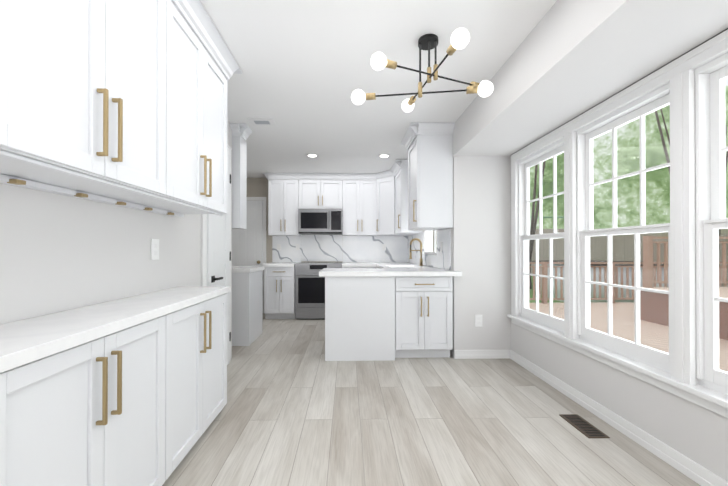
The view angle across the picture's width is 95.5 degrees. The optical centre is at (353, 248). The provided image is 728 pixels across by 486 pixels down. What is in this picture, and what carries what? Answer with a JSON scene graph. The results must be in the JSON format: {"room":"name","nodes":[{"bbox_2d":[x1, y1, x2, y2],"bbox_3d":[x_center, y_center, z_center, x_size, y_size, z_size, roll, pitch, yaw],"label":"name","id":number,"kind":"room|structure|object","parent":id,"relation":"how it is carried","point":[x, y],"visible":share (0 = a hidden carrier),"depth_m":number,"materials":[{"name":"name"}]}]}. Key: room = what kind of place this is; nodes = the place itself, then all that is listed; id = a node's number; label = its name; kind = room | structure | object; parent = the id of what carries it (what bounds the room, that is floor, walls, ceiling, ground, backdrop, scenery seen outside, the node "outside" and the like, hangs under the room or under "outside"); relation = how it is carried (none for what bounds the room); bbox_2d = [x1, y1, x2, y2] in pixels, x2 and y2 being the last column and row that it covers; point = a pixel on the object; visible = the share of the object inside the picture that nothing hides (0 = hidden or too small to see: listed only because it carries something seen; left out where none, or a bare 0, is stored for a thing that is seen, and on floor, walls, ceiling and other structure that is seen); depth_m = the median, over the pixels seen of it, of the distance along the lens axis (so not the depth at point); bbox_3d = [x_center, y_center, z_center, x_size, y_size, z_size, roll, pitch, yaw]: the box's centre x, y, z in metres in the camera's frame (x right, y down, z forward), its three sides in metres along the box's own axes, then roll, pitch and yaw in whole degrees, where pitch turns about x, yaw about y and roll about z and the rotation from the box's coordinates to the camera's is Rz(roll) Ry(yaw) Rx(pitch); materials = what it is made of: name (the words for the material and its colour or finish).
{"room":"kitchen","nodes":[
{"label":"kitchen","id":0,"kind":"room"},
{"bbox_2d":[0,120,231,357],"bbox_3d":[-1.292,-0.090,0.834,0.120,2.450,5.280,0,0,-1],"label":"wall","id":1,"kind":"structure","parent":0,"point":[59,253],"depth_m":1.52,"materials":[{"name":"paint"}]},
{"bbox_2d":[0,0,19,155],"bbox_3d":[-1.042,-0.736,0.406,0.357,0.960,0.851,0,0,-1],"label":"upper cabinet","id":2,"kind":"object","parent":1,"relation":"attached to","point":[9,9],"depth_m":0.85,"materials":[{"name":"white wood"}]},
{"bbox_2d":[0,0,179,199],"bbox_3d":[-1.056,-0.733,1.166,0.357,0.960,0.913,0,0,-1],"label":"upper cabinet","id":3,"kind":"object","parent":1,"relation":"attached to","point":[123,103],"depth_m":1.17,"materials":[{"name":"white wood"}]},
{"bbox_2d":[151,239,158,259],"bbox_3d":[-1.249,0.002,2.082,0.008,0.130,0.080,0,0,-1],"label":"outlet","id":4,"kind":"object","parent":1,"relation":"attached to","point":[154,249],"visible":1,"depth_m":2.07,"materials":[{"name":"white plastic"}]},
{"bbox_2d":[104,8,231,215],"bbox_3d":[-1.069,-0.730,1.928,0.357,0.960,0.857,0,0,-1],"label":"upper cabinet","id":5,"kind":"object","parent":1,"relation":"attached to","point":[203,84],"depth_m":1.92,"materials":[{"name":"white wood"}]},
{"bbox_2d":[201,144,231,364],"bbox_3d":[-1.231,0.052,3.065,0.078,2.185,0.674,0,0,-1],"label":"pantry door","id":6,"kind":"structure","parent":1,"relation":"in","point":[215,250],"depth_m":3.07,"materials":[{"name":"white wood"}]},
{"bbox_2d":[247,178,342,262],"bbox_3d":[-0.677,-0.069,6.086,3.600,2.450,0.120,0,0,-1],"label":"wall","id":7,"kind":"structure","parent":0,"point":[257,187],"depth_m":6.01,"materials":[{"name":"grey paint"}]},
{"bbox_2d":[232,197,265,312],"bbox_3d":[-2.000,0.105,5.943,0.830,2.100,0.111,0,0,-1],"label":"hall door","id":8,"kind":"structure","parent":7,"relation":"in","point":[249,246],"depth_m":5.97,"materials":[{"name":"white wood"}]},
{"bbox_2d":[267,179,302,234],"bbox_3d":[-1.182,-0.718,5.852,0.581,0.955,0.330,0,0,-1],"label":"upper cabinet","id":9,"kind":"object","parent":7,"relation":"attached to","point":[285,196],"depth_m":5.69,"materials":[{"name":"white wood"}]},
{"bbox_2d":[303,179,342,210],"bbox_3d":[-0.575,-0.942,5.864,0.756,0.506,0.330,0,0,-1],"label":"upper cabinet","id":10,"kind":"object","parent":7,"relation":"attached to","point":[317,193],"depth_m":5.71,"materials":[{"name":"white wood"}]},
{"bbox_2d":[298,209,341,234],"bbox_3d":[-0.574,-0.475,5.797,0.752,0.424,0.438,0,0,-1],"label":"microwave","id":11,"kind":"object","parent":10,"relation":"attached to","point":[319,221],"visible":0.98,"depth_m":5.63,"materials":[{"name":"silver metal"}]},
{"bbox_2d":[272,235,407,261],"bbox_3d":[-0.237,-0.010,6.027,2.479,0.498,0.011,0,0,-1],"label":"tile backsplash","id":12,"kind":"structure","parent":7,"relation":"attached to","point":[340,248],"depth_m":6.02,"materials":[{"name":"white stone"}]},
{"bbox_2d":[342,179,354,234],"bbox_3d":[-0.048,-0.718,5.872,0.420,0.955,0.330,0,0,-1],"label":"upper cabinet","id":13,"kind":"object","parent":7,"relation":"attached to","point":[348,213],"depth_m":5.72,"materials":[{"name":"white wood"}]},
{"bbox_2d":[355,179,374,234],"bbox_3d":[0.244,-0.718,5.849,0.401,0.955,0.387,0,0,-1],"label":"upper cabinet","id":14,"kind":"object","parent":7,"relation":"attached to","point":[372,204],"depth_m":5.72,"materials":[{"name":"white wood"}]},
{"bbox_2d":[371,167,394,234],"bbox_3d":[0.675,-0.767,5.717,0.662,1.052,0.668,0,0,-1],"label":"upper cabinet","id":15,"kind":"object","parent":7,"relation":"attached to","point":[382,179],"depth_m":5.60,"materials":[{"name":"white wood"}]},
{"bbox_2d":[391,167,422,234],"bbox_3d":[0.823,-0.721,5.177,0.385,0.955,0.622,0,0,-1],"label":"upper cabinet","id":16,"kind":"object","parent":7,"relation":"attached to","point":[399,182],"depth_m":5.04,"materials":[{"name":"white wood"}]},
{"bbox_2d":[171,0,556,177],"bbox_3d":[-0.356,-1.359,2.186,4.340,0.100,7.940,0,0,-1],"label":"ceiling","id":17,"kind":"structure","parent":0,"point":[306,68],"depth_m":2.40,"materials":[{"name":"paint"}]},
{"bbox_2d":[247,118,275,125],"bbox_3d":[-0.935,-1.298,3.376,0.250,0.014,0.170,0,0,-1],"label":"ceiling vent","id":18,"kind":"object","parent":17,"relation":"in","point":[262,121],"visible":1,"depth_m":3.35,"materials":[{"name":"white metal"}]},
{"bbox_2d":[306,153,317,157],"bbox_3d":[-0.575,-1.295,4.582,0.170,0.009,0.170,0,0,-1],"label":"recessed light","id":19,"kind":"object","parent":17,"relation":"in","point":[312,155],"visible":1,"depth_m":4.56,"materials":[{"name":"white"}]},
{"bbox_2d":[378,154,389,157],"bbox_3d":[0.425,-1.295,4.601,0.170,0.009,0.170,0,0,-1],"label":"recessed light","id":20,"kind":"object","parent":17,"relation":"in","point":[384,155],"visible":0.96,"depth_m":4.58,"materials":[{"name":"white"}]},
{"bbox_2d":[351,28,492,111],"bbox_3d":[0.452,-1.119,2.045,0.932,0.380,0.861,0,0,-1],"label":"sputnik chandelier","id":21,"kind":"object","parent":17,"relation":"hanging from","point":[460,37],"visible":1,"depth_m":2.03,"materials":[{"name":"black metal"}]},
{"bbox_2d":[162,313,700,485],"bbox_3d":[-0.356,1.191,2.176,4.340,0.100,7.940,0,0,-1],"label":"floor","id":22,"kind":"structure","parent":0,"point":[297,410],"depth_m":2.09,"materials":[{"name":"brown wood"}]},
{"bbox_2d":[0,367,19,485],"bbox_3d":[-1.043,0.718,0.401,0.357,0.831,0.851,0,0,-1],"label":"base cabinet","id":23,"kind":"object","parent":22,"relation":"on","point":[10,383],"depth_m":0.85,"materials":[{"name":"white wood"}]},
{"bbox_2d":[20,311,175,485],"bbox_3d":[-1.057,0.721,1.160,0.357,0.831,0.912,0,0,-1],"label":"base cabinet","id":24,"kind":"object","parent":22,"relation":"on","point":[130,391],"depth_m":1.15,"materials":[{"name":"white wood"}]},
{"bbox_2d":[0,287,229,374],"bbox_3d":[-1.051,0.284,1.168,0.369,0.040,2.392,0,0,-1],"label":"countertop","id":25,"kind":"structure","parent":24,"relation":"on","point":[22,342],"depth_m":1.19,"materials":[{"name":"white stone"}]},
{"bbox_2d":[176,291,229,466],"bbox_3d":[-1.071,0.724,1.922,0.357,0.831,0.856,0,0,-1],"label":"base cabinet","id":26,"kind":"object","parent":22,"relation":"on","point":[201,330],"depth_m":1.91,"materials":[{"name":"white wood"}]},
{"bbox_2d":[232,266,263,345],"bbox_3d":[-1.832,0.691,4.212,1.217,0.915,0.660,0,0,-1],"label":"base cabinet","id":27,"kind":"object","parent":22,"relation":"on","point":[247,300],"visible":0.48,"depth_m":3.91,"materials":[{"name":"white wood"}]},
{"bbox_2d":[264,266,294,318],"bbox_3d":[-1.214,0.722,5.686,0.492,0.866,0.646,0,0,-1],"label":"base cabinet","id":28,"kind":"object","parent":22,"relation":"on","point":[279,281],"depth_m":5.37,"materials":[{"name":"white wood"}]},
{"bbox_2d":[263,262,298,265],"bbox_3d":[-1.216,0.264,5.673,0.498,0.050,0.676,0,0,-1],"label":"countertop","id":29,"kind":"structure","parent":28,"relation":"on","point":[272,263],"depth_m":5.34,"materials":[{"name":"white stone"}]},
{"bbox_2d":[295,262,341,318],"bbox_3d":[-0.580,0.695,5.658,0.760,0.918,0.710,0,0,-1],"label":"range","id":30,"kind":"object","parent":22,"relation":"on","point":[309,293],"visible":0.6,"depth_m":5.36,"materials":[{"name":"silver metal"}]},
{"bbox_2d":[325,278,394,360],"bbox_3d":[0.093,0.714,3.702,0.784,0.866,0.630,0,0,-1],"label":"peninsula end panel","id":31,"kind":"object","parent":22,"relation":"on","point":[383,311],"depth_m":3.39,"materials":[{"name":"white wood"}]},
{"bbox_2d":[343,262,374,265],"bbox_3d":[0.407,0.264,5.702,1.200,0.050,0.676,0,0,-1],"label":"countertop","id":32,"kind":"structure","parent":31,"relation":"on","point":[344,263],"depth_m":5.41,"materials":[{"name":"white stone"}]},
{"bbox_2d":[319,266,454,277],"bbox_3d":[0.341,0.256,3.793,1.402,0.050,0.860,0,0,-1],"label":"countertop","id":33,"kind":"structure","parent":31,"relation":"on","point":[346,271],"depth_m":3.39,"materials":[{"name":"white stone"}]},
{"bbox_2d":[375,262,418,265],"bbox_3d":[0.696,0.260,4.710,0.657,0.050,1.320,0,0,-1],"label":"countertop","id":34,"kind":"structure","parent":31,"relation":"on","point":[376,263],"depth_m":5.07,"materials":[{"name":"white stone"}]},
{"bbox_2d":[409,238,422,265],"bbox_3d":[0.889,0.039,4.683,0.203,0.390,0.102,0,0,-1],"label":"faucet","id":35,"kind":"object","parent":34,"relation":"on","point":[420,250],"visible":1,"depth_m":4.69,"materials":[{"name":"gold metal"}]},
{"bbox_2d":[395,278,452,357],"bbox_3d":[0.720,0.714,3.713,0.592,0.866,0.629,0,0,-1],"label":"base cabinet","id":36,"kind":"object","parent":22,"relation":"on","point":[423,306],"depth_m":3.41,"materials":[{"name":"white wood"}]},
{"bbox_2d":[559,414,609,437],"bbox_3d":[1.476,1.136,2.130,0.128,0.007,0.280,0,0,-1],"label":"floor vent","id":37,"kind":"object","parent":22,"relation":"in","point":[583,426],"visible":1,"depth_m":2.11,"materials":[{"name":"brown metal"}]},
{"bbox_2d":[450,156,510,357],"bbox_3d":[1.409,-0.079,3.534,0.720,2.450,0.120,0,0,-1],"label":"wall","id":38,"kind":"structure","parent":0,"point":[481,245],"depth_m":3.47,"materials":[{"name":"paint"}]},
{"bbox_2d":[408,228,450,269],"bbox_3d":[1.020,-0.004,4.797,0.011,0.476,2.460,0,0,-1],"label":"tile backsplash","id":39,"kind":"structure","parent":38,"relation":"attached to","point":[442,260],"depth_m":4.06,"materials":[{"name":"white stone"}]},
{"bbox_2d":[475,315,481,326],"bbox_3d":[1.311,0.751,3.464,0.076,0.122,0.008,0,0,-1],"label":"outlet","id":40,"kind":"object","parent":38,"relation":"attached to","point":[478,320],"visible":1,"depth_m":3.46,"materials":[{"name":"white plastic"}]},
{"bbox_2d":[454,350,509,358],"bbox_3d":[1.343,1.101,3.459,0.580,0.090,0.017,0,0,-1],"label":"baseboard","id":41,"kind":"structure","parent":38,"relation":"attached to","point":[481,354],"depth_m":3.45,"materials":[{"name":"white wood"}]},
{"bbox_2d":[453,0,727,156],"bbox_3d":[1.392,-1.149,0.922,0.610,0.330,5.110,0,0,-1],"label":"soffit","id":42,"kind":"structure","parent":0,"point":[567,61],"depth_m":1.82,"materials":[{"name":"paint"}]},
{"bbox_2d":[510,156,727,481],"bbox_3d":[1.757,-0.089,0.925,0.120,2.450,5.110,0,0,-1],"label":"wall","id":43,"kind":"structure","parent":0,"point":[696,433],"depth_m":1.94,"materials":[{"name":"paint"}]},
{"bbox_2d":[507,28,727,417],"bbox_3d":[1.728,-0.112,1.689,0.190,1.738,3.520,0,0,-1],"label":"window unit","id":44,"kind":"structure","parent":43,"relation":"in","point":[688,87],"depth_m":1.89,"materials":[{"name":"white wood"}]},
{"bbox_2d":[510,350,727,485],"bbox_3d":[1.689,1.091,0.919,0.017,0.090,5.110,0,0,-1],"label":"baseboard","id":45,"kind":"structure","parent":43,"relation":"attached to","point":[689,468],"depth_m":1.97,"materials":[{"name":"white wood"}]},
{"bbox_3d":[-1.974,-0.080,3.402,1.150,2.450,0.120,0,0,-1],"label":"wall","id":46,"kind":"structure","parent":0,"visible":0},
{"bbox_2d":[232,135,246,228],"bbox_3d":[-1.816,-0.714,3.597,1.227,0.980,0.220,0,0,-1],"label":"upper cabinet","id":47,"kind":"object","parent":46,"relation":"attached to","point":[239,145],"depth_m":3.50,"materials":[{"name":"white wood"}]},
{"bbox_3d":[1.086,-0.074,4.823,0.120,2.450,2.470,0,0,-1],"label":"wall","id":48,"kind":"structure","parent":0,"visible":0},
{"bbox_2d":[400,122,454,230],"bbox_3d":[0.813,-0.763,3.741,0.460,1.076,0.688,0,0,-1],"label":"upper cabinet","id":49,"kind":"object","parent":48,"relation":"attached to","point":[430,176],"visible":1,"depth_m":3.48,"materials":[{"name":"white wood"}]},
{"bbox_2d":[423,231,436,254],"bbox_3d":[1.083,-0.365,4.454,0.140,0.871,0.730,0,0,-1],"label":"sink window","id":50,"kind":"structure","parent":48,"relation":"in","point":[428,242],"depth_m":4.79,"materials":[{"name":"white glass"}]},
{"label":"outside","id":51,"kind":"structure","parent":0,"visible":0},
{"bbox_2d":[529,276,562,302],"bbox_3d":[4.993,0.152,5.029,70.000,3.200,70.000,0,0,-1],"label":"lawn","id":52,"kind":"structure","parent":51,"point":[534,301],"depth_m":10.25,"materials":[{"name":"green plant"}]},
{"bbox_2d":[529,161,545,288],"bbox_3d":[5.911,-2.362,11.187,1.985,7.701,0.826,0,0,-19],"label":"trunk","id":53,"kind":"object","parent":52,"relation":"on","point":[533,223],"depth_m":11.47,"materials":[{"name":"brown plant"}]},
{"bbox_2d":[433,229,727,286],"bbox_3d":[10.009,0.423,4.159,24.000,2.650,20.080,0,0,-1],"label":"fence","id":54,"kind":"object","parent":52,"relation":"on","point":[617,255],"depth_m":14.13,"materials":[{"name":"brown wood"}]},
{"bbox_2d":[655,108,720,250],"bbox_3d":[9.392,-2.193,9.582,1.001,7.344,1.486,0,0,17],"label":"trunk","id":55,"kind":"object","parent":52,"relation":"on","point":[662,138],"depth_m":10.04,"materials":[{"name":"brown plant"}]},
{"bbox_2d":[720,125,727,231],"bbox_3d":[12.129,-2.124,11.543,1.893,7.222,0.981,0,0,20],"label":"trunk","id":56,"kind":"object","parent":52,"relation":"on","point":[725,125],"depth_m":11.31,"materials":[{"name":"brown"}]},
{"bbox_2d":[529,302,727,371],"bbox_3d":[5.376,1.335,1.980,8.345,0.150,11.900,0,0,-1],"label":"deck","id":57,"kind":"object","parent":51,"point":[643,335],"depth_m":5.51,"materials":[{"name":"brown wood"}]},
{"bbox_2d":[529,260,727,303],"bbox_3d":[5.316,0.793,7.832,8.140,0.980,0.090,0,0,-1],"label":"deck railing","id":58,"kind":"object","parent":57,"relation":"on","point":[543,284],"depth_m":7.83,"materials":[{"name":"brown wood"}]},
{"bbox_2d":[640,236,727,339],"bbox_3d":[7.153,0.511,3.666,4.630,1.510,4.900,0,0,-1],"label":"shed","id":59,"kind":"object","parent":57,"relation":"on","point":[663,303],"depth_m":5.88,"materials":[{"name":"beige wood"}]},
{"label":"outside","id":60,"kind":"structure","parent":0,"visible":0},
{"bbox_2d":[530,78,727,228],"bbox_3d":[10.123,-6.344,6.114,20.656,17.000,37.982,0,0,-21],"label":"tree foliage","id":61,"kind":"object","parent":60,"point":[657,145],"depth_m":17.41,"materials":[{"name":"green plant"}]}
]}

